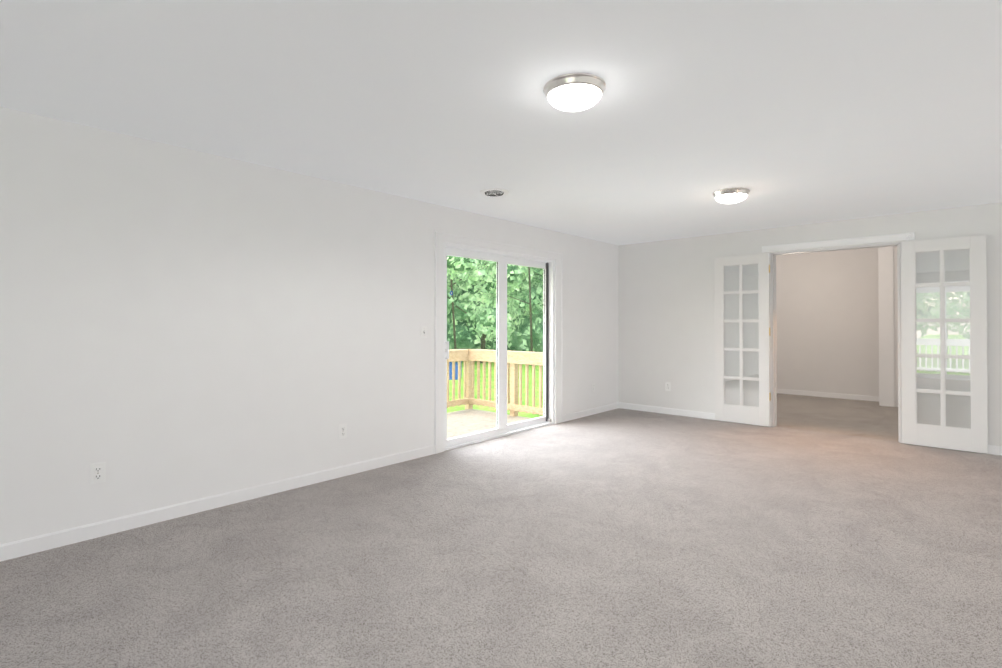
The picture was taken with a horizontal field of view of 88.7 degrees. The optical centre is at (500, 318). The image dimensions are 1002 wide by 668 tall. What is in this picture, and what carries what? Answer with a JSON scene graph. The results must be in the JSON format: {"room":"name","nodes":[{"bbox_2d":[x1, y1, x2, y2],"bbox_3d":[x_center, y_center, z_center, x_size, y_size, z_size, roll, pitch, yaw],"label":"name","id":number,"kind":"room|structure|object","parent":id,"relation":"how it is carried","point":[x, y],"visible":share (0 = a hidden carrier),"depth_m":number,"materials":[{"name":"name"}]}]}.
{"room":"empty living room","nodes":[
{"label":"empty living room","id":0,"kind":"room"},
{"bbox_2d":[0,106,618,544],"bbox_3d":[-0.038,0.100,5.567,0.150,2.340,11.720,0,-1,42],"label":"wall","id":1,"kind":"structure","parent":0,"point":[178,324],"depth_m":3.35,"materials":[{"name":"white paint"}]},
{"bbox_2d":[90,462,105,484],"bbox_3d":[-2.304,0.883,2.929,0.010,0.116,0.072,0,-1,42],"label":"electrical outlet","id":2,"kind":"object","parent":1,"relation":"attached to","point":[97,472],"visible":1,"depth_m":2.93,"materials":[{"name":"white plastic"}]},
{"bbox_2d":[0,445,434,561],"bbox_3d":[-2.208,1.207,3.028,0.014,0.084,4.757,0,-1,42],"label":"baseboard","id":3,"kind":"structure","parent":1,"relation":"attached to","point":[27,546],"depth_m":3.25,"materials":[{"name":"white wood"}]},
{"bbox_2d":[339,423,346,438],"bbox_3d":[-1.260,0.898,4.086,0.010,0.116,0.072,0,-1,42],"label":"electrical outlet","id":4,"kind":"object","parent":1,"relation":"attached to","point":[342,430],"visible":1,"depth_m":4.08,"materials":[{"name":"white plastic"}]},
{"bbox_2d":[421,326,426,337],"bbox_3d":[-0.704,0.123,4.704,0.018,0.116,0.072,0,-1,42],"label":"light switch","id":5,"kind":"object","parent":1,"relation":"attached to","point":[423,331],"visible":1,"depth_m":4.70,"materials":[{"name":"white plastic"}]},
{"bbox_2d":[434,231,562,453],"bbox_3d":[0.070,0.229,5.554,0.026,2.082,2.047,0,-1,42],"label":"door frame","id":6,"kind":"structure","parent":1,"relation":"attached to","point":[441,238],"depth_m":4.95,"materials":[{"name":"white wood"}]},
{"bbox_2d":[444,242,554,450],"bbox_3d":[0.000,0.270,5.592,0.161,2.000,1.810,0,-1,42],"label":"sliding glass door","id":7,"kind":"structure","parent":1,"relation":"attached to","point":[502,259],"depth_m":5.58,"materials":[{"name":"clear glass"}]},
{"bbox_2d":[563,402,619,421],"bbox_3d":[1.215,1.239,6.825,0.014,0.084,1.400,0,-1,42],"label":"baseboard","id":8,"kind":"structure","parent":1,"relation":"attached to","point":[592,411],"depth_m":6.78,"materials":[{"name":"white wood"}]},
{"bbox_2d":[0,408,1001,667],"bbox_3d":[0.846,1.275,2.543,5.500,0.060,8.426,0,-1,42],"label":"floor","id":9,"kind":"structure","parent":0,"point":[622,538],"depth_m":2.57,"materials":[{"name":"carpet"}]},
{"bbox_2d":[0,0,1001,244],"bbox_3d":[1.949,-1.210,3.787,5.500,0.250,11.720,0,-1,42],"label":"ceiling","id":10,"kind":"structure","parent":0,"point":[793,112],"depth_m":2.54,"materials":[{"name":"white paint"}]},
{"bbox_2d":[480,188,508,195],"bbox_3d":[-0.057,-1.070,4.369,0.250,0.018,0.250,0,-1,42],"label":"ceiling vent","id":11,"kind":"object","parent":10,"relation":"in","point":[494,192],"visible":1,"depth_m":4.33,"materials":[{"name":"white metal"}]},
{"bbox_2d":[543,72,605,111],"bbox_3d":[0.348,-1.048,2.428,0.295,0.096,0.295,0,-1,42],"label":"ceiling light","id":12,"kind":"object","parent":10,"relation":"attached to","point":[574,92],"visible":1,"depth_m":2.35,"materials":[{"name":"white glass"}]},
{"bbox_2d":[712,187,749,203],"bbox_3d":[1.961,-1.032,4.367,0.295,0.096,0.295,0,-1,42],"label":"ceiling light","id":13,"kind":"object","parent":10,"relation":"attached to","point":[731,195],"visible":1,"depth_m":4.28,"materials":[{"name":"white glass"}]},
{"bbox_2d":[619,202,1001,445],"bbox_3d":[3.667,0.101,5.682,5.200,2.340,0.120,0,-1,42],"label":"wall","id":14,"kind":"structure","parent":0,"point":[666,314],"depth_m":6.33,"materials":[{"name":"white paint"}]},
{"bbox_2d":[665,382,670,390],"bbox_3d":[2.240,0.911,6.875,0.072,0.116,0.010,0,-1,42],"label":"electrical outlet","id":15,"kind":"object","parent":14,"relation":"attached to","point":[667,386],"visible":1,"depth_m":6.87,"materials":[{"name":"white plastic"}]},
{"bbox_2d":[620,402,768,426],"bbox_3d":[2.430,1.238,6.698,1.990,0.084,0.014,0,-1,42],"label":"baseboard","id":16,"kind":"structure","parent":14,"relation":"attached to","point":[680,412],"depth_m":6.85,"materials":[{"name":"white wood"}]},
{"bbox_2d":[714,253,770,426],"bbox_3d":[2.918,0.248,6.209,0.637,2.030,0.047,0,-1,42],"label":"french door","id":17,"kind":"structure","parent":14,"relation":"in","point":[747,414],"depth_m":6.20,"materials":[{"name":"white wood"}]},
{"bbox_2d":[771,242,901,442],"bbox_3d":[3.674,0.248,5.674,1.202,2.046,0.128,0,-1,42],"label":"door frame","id":18,"kind":"structure","parent":14,"relation":"attached to","point":[774,360],"depth_m":5.77,"materials":[{"name":"white wood"}]},
{"bbox_2d":[762,232,914,251],"bbox_3d":[3.629,-0.826,5.622,1.415,0.078,0.032,0,-1,42],"label":"trim","id":19,"kind":"structure","parent":14,"relation":"attached to","point":[855,241],"depth_m":5.55,"materials":[{"name":"white wood"}]},
{"bbox_2d":[901,235,987,453],"bbox_3d":[4.290,0.238,4.977,0.625,2.030,0.035,0,-1,42],"label":"french door","id":20,"kind":"structure","parent":14,"relation":"in","point":[974,438],"depth_m":4.96,"materials":[{"name":"white wood"}]},
{"bbox_2d":[904,443,1001,455],"bbox_3d":[4.822,1.220,4.542,1.970,0.084,0.014,0,-1,42],"label":"baseboard","id":21,"kind":"structure","parent":14,"relation":"attached to","point":[994,450],"depth_m":4.76,"materials":[{"name":"white wood"}]},
{"bbox_2d":[776,247,878,396],"bbox_3d":[5.832,0.056,8.085,5.200,2.470,0.120,0,-1,42],"label":"wall","id":22,"kind":"structure","parent":0,"point":[827,321],"depth_m":8.38,"materials":[{"name":"beige paint"}]},
{"bbox_2d":[777,389,878,401],"bbox_3d":[4.892,1.258,8.832,2.730,0.078,0.014,0,-1,42],"label":"baseboard","id":23,"kind":"structure","parent":22,"relation":"attached to","point":[794,392],"depth_m":8.38,"materials":[{"name":"white wood"}]},
{"bbox_2d":[776,393,898,441],"bbox_3d":[4.770,1.311,6.895,5.500,0.060,3.294,0,-1,42],"label":"floor","id":24,"kind":"structure","parent":0,"point":[866,419],"depth_m":6.70,"materials":[{"name":"carpet"}]},
{"bbox_2d":[878,246,897,406],"bbox_3d":[6.542,0.046,6.815,2.445,2.470,0.115,0,-1,42],"label":"wall","id":25,"kind":"structure","parent":0,"point":[888,325],"depth_m":7.51,"materials":[{"name":"white paint"}]},
{"label":"outside","id":26,"kind":"structure","parent":0,"visible":0},
{"bbox_2d":[447,361,542,417],"bbox_3d":[-27.268,2.465,64.954,119.850,0.300,180.000,0,-1,42],"label":"lawn","id":27,"kind":"structure","parent":26,"point":[491,409],"depth_m":13.84,"materials":[{"name":"green plant"}]},
{"bbox_2d":[447,275,456,348],"bbox_3d":[-2.261,-3.827,20.918,3.688,11.756,3.394,0,-1,42],"label":"tree","id":28,"kind":"object","parent":27,"relation":"on","point":[454,331],"depth_m":20.86,"materials":[{"name":"brown plant"}]},
{"bbox_2d":[449,361,457,379],"bbox_3d":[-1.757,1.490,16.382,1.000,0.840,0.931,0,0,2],"label":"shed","id":29,"kind":"object","parent":27,"relation":"on","point":[456,370],"depth_m":15.97,"materials":[{"name":"blue"}]},
{"bbox_2d":[447,281,476,331],"bbox_3d":[-4.308,-4.592,23.815,7.921,13.337,7.404,0,-1,42],"label":"tree","id":30,"kind":"object","parent":27,"relation":"on","point":[462,315],"depth_m":22.29,"materials":[{"name":"green plant"}]},
{"bbox_2d":[447,256,519,347],"bbox_3d":[-2.614,-3.916,22.529,7.194,11.965,6.918,0,-1,42],"label":"tree","id":31,"kind":"object","parent":27,"relation":"on","point":[463,266],"depth_m":21.80,"materials":[{"name":"green plant"}]},
{"bbox_2d":[450,260,533,362],"bbox_3d":[-0.517,-3.417,23.014,6.878,10.977,6.773,0,-1,42],"label":"tree","id":32,"kind":"object","parent":27,"relation":"on","point":[486,294],"depth_m":21.88,"materials":[{"name":"green plant"}]},
{"bbox_2d":[447,349,542,438],"bbox_3d":[-1.298,1.146,5.711,1.925,1.390,4.510,0,-1,42],"label":"deck","id":33,"kind":"object","parent":27,"relation":"on","point":[481,417],"depth_m":7.30,"materials":[{"name":"beige wood"}]},
{"bbox_2d":[447,304,542,351],"bbox_3d":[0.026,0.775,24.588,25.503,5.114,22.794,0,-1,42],"label":"tree","id":34,"kind":"object","parent":27,"relation":"on","point":[469,336],"depth_m":22.72,"materials":[{"name":"green plant"}]},
{"bbox_2d":[507,267,532,365],"bbox_3d":[0.887,-3.179,21.144,2.978,10.460,2.740,0,-1,42],"label":"tree","id":35,"kind":"object","parent":27,"relation":"on","point":[531,338],"depth_m":21.10,"materials":[{"name":"brown plant"}]},
{"bbox_2d":[507,273,542,317],"bbox_3d":[1.544,-6.068,27.492,9.455,16.356,10.213,0,-1,42],"label":"tree","id":36,"kind":"object","parent":27,"relation":"on","point":[535,297],"depth_m":22.08,"materials":[{"name":"green plant"}]},
{"bbox_2d":[522,267,542,313],"bbox_3d":[2.675,-4.623,22.166,7.908,13.372,8.118,0,-1,42],"label":"tree","id":37,"kind":"object","parent":27,"relation":"on","point":[539,271],"depth_m":22.30,"materials":[{"name":"green plant"}]}
]}

